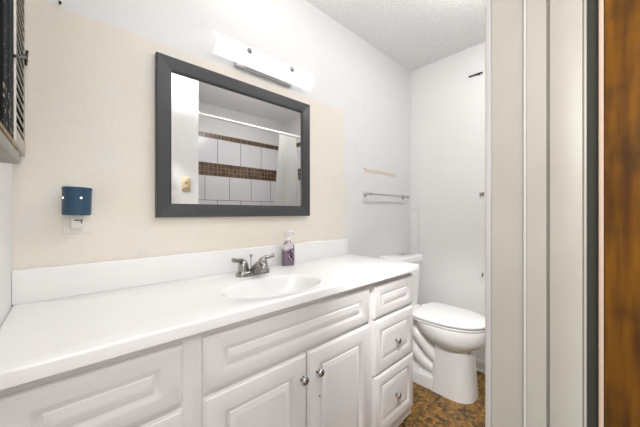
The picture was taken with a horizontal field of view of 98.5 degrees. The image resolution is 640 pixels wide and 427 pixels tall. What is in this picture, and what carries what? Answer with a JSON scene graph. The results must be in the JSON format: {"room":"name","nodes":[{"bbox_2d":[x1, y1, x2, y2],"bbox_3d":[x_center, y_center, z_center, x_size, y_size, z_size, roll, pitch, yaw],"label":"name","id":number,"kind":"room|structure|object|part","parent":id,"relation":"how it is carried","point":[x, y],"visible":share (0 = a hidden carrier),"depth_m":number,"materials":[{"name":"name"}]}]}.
{"room":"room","nodes":[
{"label":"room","id":0,"kind":"room"},
{"bbox_2d":[0,162,11,326],"bbox_3d":[-0.557,-0.038,0.355,0.100,2.423,1.223,0,0,-43],"label":"wall","id":1,"kind":"structure","parent":0,"point":[5,168],"depth_m":0.74,"materials":[{"name":"white paint"}]},
{"bbox_2d":[0,0,28,163],"bbox_3d":[-0.697,-0.549,0.610,0.040,0.855,0.643,0,0,-43],"label":"upper cabinet","id":2,"kind":"object","parent":1,"relation":"attached to","point":[13,56],"visible":1,"depth_m":0.61,"materials":[{"name":"black"}]},
{"bbox_3d":[-0.639,-0.155,0.556,0.018,0.010,0.285,0,0,-43],"label":"rail","id":3,"kind":"part","parent":2,"relation":"part of","materials":[{"name":"brown wood"}]},
{"bbox_3d":[-0.818,-0.575,0.746,0.010,0.805,0.280,0,0,-43],"label":"louver frame","id":4,"kind":"part","parent":2,"relation":"part of","materials":[{"name":"white wood"}]},
{"bbox_3d":[-0.809,-0.590,0.740,0.003,0.736,0.259,0,0,-43],"label":"louver panel","id":5,"kind":"part","parent":2,"relation":"part of","materials":[{"name":"wood"}]},
{"bbox_2d":[12,0,410,305],"bbox_3d":[-0.100,-0.038,1.679,2.570,2.423,0.100,0,0,-43],"label":"wall","id":6,"kind":"structure","parent":0,"point":[90,68],"depth_m":1.11,"materials":[{"name":"paint"}]},
{"bbox_2d":[61,185,92,227],"bbox_3d":[-0.792,-0.018,0.900,0.076,0.138,0.086,0,0,-43],"label":"wax warmer","id":7,"kind":"object","parent":6,"relation":"attached to","point":[76,199],"visible":1,"depth_m":0.87,"materials":[{"name":"blue ceramic"}]},
{"bbox_3d":[-0.789,-0.080,0.897,0.069,0.014,0.069,0,0,-43],"label":"wax dish","id":8,"kind":"part","parent":7,"relation":"part of","materials":[{"name":"white ceramic"}]},
{"bbox_2d":[63,215,90,233],"bbox_3d":[-0.824,0.014,0.935,0.072,0.114,0.008,0,0,-43],"label":"outlet cover","id":9,"kind":"object","parent":6,"relation":"attached to","point":[67,229],"visible":0.4,"depth_m":0.93,"materials":[{"name":"white plastic"}]},
{"bbox_2d":[71,228,82,230],"bbox_3d":[-0.822,0.047,0.933,0.032,0.028,0.004,0,0,-43],"label":"receptacle","id":10,"kind":"object","parent":9,"relation":"attached to","point":[72,229],"depth_m":0.93,"materials":[{"name":"white plastic"}]},
{"bbox_2d":[11,238,347,304],"bbox_3d":[-0.373,0.227,1.342,1.510,0.105,0.021,0,0,-43],"label":"backsplash","id":11,"kind":"structure","parent":6,"relation":"attached to","point":[29,285],"depth_m":1.04,"materials":[{"name":"white stone"}]},
{"bbox_2d":[155,51,309,216],"bbox_3d":[-0.356,-0.305,1.354,0.792,0.649,0.026,0,0,-43],"label":"wall mirror","id":12,"kind":"object","parent":6,"relation":"attached to","point":[225,146],"visible":1,"depth_m":1.27,"materials":[{"name":"grey mirror"}]},
{"bbox_2d":[171,72,300,205],"bbox_3d":[-0.359,-0.305,1.357,0.689,0.546,0.003,0,0,-43],"label":"mirror glass","id":13,"kind":"object","parent":12,"relation":"attached to","point":[231,145],"depth_m":1.30,"materials":[{"name":"white"}]},
{"bbox_2d":[213,31,314,90],"bbox_3d":[-0.258,-0.752,1.406,0.565,0.109,0.084,0,0,-43],"label":"vanity light","id":14,"kind":"object","parent":6,"relation":"attached to","point":[246,58],"visible":1,"depth_m":1.36,"materials":[{"name":"silver metal"}]},
{"bbox_3d":[-0.282,-0.750,1.425,0.330,0.104,0.023,0,0,-43],"label":"plate","id":15,"kind":"part","parent":14,"relation":"part of","materials":[{"name":"silver metal"}]},
{"bbox_2d":[363,191,409,198],"bbox_3d":[0.538,-0.132,2.155,0.554,0.042,0.066,0,0,-43],"label":"towel bar","id":16,"kind":"object","parent":6,"relation":"attached to","point":[365,194],"visible":1,"depth_m":2.07,"materials":[{"name":"silver metal"}]},
{"bbox_3d":[0.350,-0.132,1.981,0.042,0.042,0.066,0,0,-43],"label":"post","id":17,"kind":"part","parent":16,"relation":"part of","materials":[{"name":"silver metal"}]},
{"bbox_2d":[306,0,484,71],"bbox_3d":[0.603,-1.275,0.919,2.570,0.050,2.170,0,0,-43],"label":"ceiling","id":18,"kind":"structure","parent":0,"point":[415,34],"depth_m":1.83,"materials":[{"name":"white paint"}]},
{"bbox_2d":[398,371,484,426],"bbox_3d":[0.936,1.198,0.559,2.570,0.050,3.150,0,0,-43],"label":"floor","id":19,"kind":"structure","parent":0,"point":[429,408],"depth_m":1.62,"materials":[{"name":"tile"}]},
{"bbox_2d":[0,272,412,426],"bbox_3d":[-0.200,0.743,1.160,1.515,0.860,0.522,0,0,-43],"label":"vanity cabinet","id":20,"kind":"object","parent":19,"relation":"on","point":[343,359],"visible":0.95,"depth_m":0.87,"materials":[{"name":"white wood"}]},
{"bbox_3d":[-0.474,0.415,0.603,0.323,0.152,0.018,0,0,-43],"label":"drawer","id":21,"kind":"part","parent":20,"relation":"part of","materials":[{"name":"white wood"}]},
{"bbox_3d":[-0.474,0.629,0.603,0.323,0.252,0.018,0,0,-43],"label":"drawer","id":22,"kind":"part","parent":20,"relation":"part of","materials":[{"name":"white wood"}]},
{"bbox_2d":[0,238,418,390],"bbox_3d":[-0.199,0.288,1.165,1.525,0.228,0.517,0,0,-43],"label":"countertop","id":23,"kind":"structure","parent":20,"relation":"on","point":[62,318],"depth_m":0.87,"materials":[{"name":"white stone"}]},
{"bbox_2d":[231,253,274,277],"bbox_3d":[-0.294,0.238,1.234,0.163,0.095,0.152,0,0,0],"label":"faucet","id":24,"kind":"object","parent":23,"relation":"on","point":[260,267],"visible":1,"depth_m":1.19,"materials":[{"name":"silver metal"}]},
{"bbox_3d":[-0.352,0.209,1.188,0.023,0.033,0.063,0,0,36],"label":"lever","id":25,"kind":"part","parent":24,"relation":"part of","materials":[{"name":"silver metal"}]},
{"bbox_3d":[-0.337,0.234,1.209,0.049,0.053,0.049,0,0,-43],"label":"handle","id":26,"kind":"part","parent":24,"relation":"part of","materials":[{"name":"silver metal"}]},
{"bbox_3d":[-0.269,0.246,1.207,0.045,0.079,0.117,0,0,-43],"label":"spout","id":27,"kind":"part","parent":24,"relation":"part of","materials":[{"name":"silver metal"}]},
{"bbox_3d":[-0.244,0.209,1.288,0.063,0.033,0.023,0,0,-32],"label":"lever","id":28,"kind":"part","parent":24,"relation":"part of","materials":[{"name":"silver metal"}]},
{"bbox_2d":[282,230,294,265],"bbox_3d":[-0.167,0.186,1.450,0.067,0.184,0.046,0,0,-43],"label":"soap dispenser","id":29,"kind":"object","parent":23,"relation":"on","point":[288,246],"visible":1,"depth_m":1.43,"materials":[{"name":"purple plastic"}]},
{"bbox_2d":[282,240,293,265],"bbox_3d":[-0.168,0.211,1.449,0.066,0.134,0.046,0,0,-43],"label":"bottle","id":30,"kind":"object","parent":29,"relation":"on","point":[287,247],"depth_m":1.43,"materials":[{"name":"purple plastic"}]},
{"bbox_3d":[-0.185,0.777,0.869,0.362,0.548,0.018,0,0,-43],"label":"door","id":31,"kind":"part","parent":20,"relation":"part of","materials":[{"name":"white wood"}]},
{"bbox_3d":[-0.049,0.415,0.995,0.733,0.152,0.018,0,0,-43],"label":"false drawer","id":32,"kind":"part","parent":20,"relation":"part of","materials":[{"name":"white wood"}]},
{"bbox_3d":[-0.054,0.584,0.959,0.030,0.030,0.028,0,0,-43],"label":"knob","id":33,"kind":"part","parent":20,"relation":"part of","materials":[{"name":"silver metal"}]},
{"bbox_3d":[0.001,0.586,1.010,0.030,0.030,0.028,0,0,-43],"label":"knob","id":34,"kind":"part","parent":20,"relation":"part of","materials":[{"name":"silver metal"}]},
{"bbox_3d":[0.086,0.777,1.120,0.364,0.548,0.018,0,0,-43],"label":"door","id":35,"kind":"part","parent":20,"relation":"part of","materials":[{"name":"white wood"}]},
{"bbox_3d":[0.375,0.906,1.388,0.353,0.289,0.018,0,0,-43],"label":"drawer","id":36,"kind":"part","parent":20,"relation":"part of","materials":[{"name":"white wood"}]},
{"bbox_3d":[0.375,0.629,1.388,0.353,0.252,0.018,0,0,-43],"label":"drawer","id":37,"kind":"part","parent":20,"relation":"part of","materials":[{"name":"white wood"}]},
{"bbox_3d":[0.375,0.415,1.388,0.353,0.152,0.018,0,0,-43],"label":"drawer","id":38,"kind":"part","parent":20,"relation":"part of","materials":[{"name":"white wood"}]},
{"bbox_3d":[0.391,0.908,1.370,0.030,0.030,0.028,0,0,-43],"label":"knob","id":39,"kind":"part","parent":20,"relation":"part of","materials":[{"name":"silver metal"}]},
{"bbox_2d":[379,252,484,403],"bbox_3d":[0.796,0.749,1.942,0.399,0.849,0.710,0,0,-43],"label":"toilet","id":40,"kind":"object","parent":19,"relation":"on","point":[447,338],"visible":0.74,"depth_m":1.77,"materials":[{"name":"white ceramic"}]},
{"bbox_3d":[0.632,0.353,2.134,0.378,0.049,0.205,0,0,-43],"label":"tank lid","id":41,"kind":"part","parent":40,"relation":"part of","materials":[{"name":"white ceramic"}]},
{"bbox_3d":[0.628,0.551,2.138,0.352,0.344,0.182,0,0,-43],"label":"tank","id":42,"kind":"part","parent":40,"relation":"part of","materials":[{"name":"white ceramic"}]},
{"bbox_3d":[0.881,0.712,1.839,0.374,0.012,0.433,0,0,-43],"label":"seat","id":43,"kind":"part","parent":40,"relation":"part of","materials":[{"name":"white plastic"}]},
{"bbox_3d":[0.880,0.690,1.839,0.384,0.020,0.445,0,0,-43],"label":"lid","id":44,"kind":"part","parent":40,"relation":"part of","materials":[{"name":"white plastic"}]},
{"bbox_2d":[411,42,484,361],"bbox_3d":[1.221,-0.038,2.070,0.100,2.423,1.120,0,0,-43],"label":"wall","id":45,"kind":"structure","parent":0,"point":[448,104],"depth_m":2.19,"materials":[{"name":"white paint"}]},
{"bbox_2d":[476,359,484,373],"bbox_3d":[1.177,1.131,2.029,0.020,0.085,1.120,0,0,-43],"label":"baseboard","id":46,"kind":"structure","parent":45,"relation":"attached to","point":[480,364],"depth_m":2.02,"materials":[{"name":"white paint"}]},
{"bbox_3d":[0.200,-0.038,0.292,0.925,2.423,0.103,0,0,-43],"label":"wall","id":47,"kind":"structure","parent":0,"visible":0},
{"bbox_2d":[523,0,526,426],"bbox_3d":[0.291,0.153,0.392,0.004,2.040,0.004,0,0,-43],"label":"bead","id":48,"kind":"object","parent":47,"relation":"attached to","point":[524,1],"visible":1,"depth_m":0.39,"materials":[{"name":"grey paint"}]},
{"bbox_2d":[485,0,586,426],"bbox_3d":[0.098,0.123,0.206,0.660,2.100,0.115,0,0,-43],"label":"door frame","id":49,"kind":"structure","parent":47,"relation":"attached to","point":[507,15],"depth_m":0.38,"materials":[{"name":"paint"}]},
{"bbox_2d":[587,0,597,426],"bbox_3d":[0.355,0.143,0.358,0.023,2.060,0.010,0,0,-43],"label":"strip","id":50,"kind":"object","parent":47,"relation":"attached to","point":[592,5],"visible":1,"depth_m":0.35,"materials":[{"name":"grey"}]},
{"bbox_2d":[598,0,639,426],"bbox_3d":[0.571,0.152,0.117,0.036,2.018,0.636,0,0,-43],"label":"door","id":51,"kind":"structure","parent":47,"relation":"in","point":[618,20],"depth_m":0.33,"materials":[{"name":"brown wood"}]}
]}

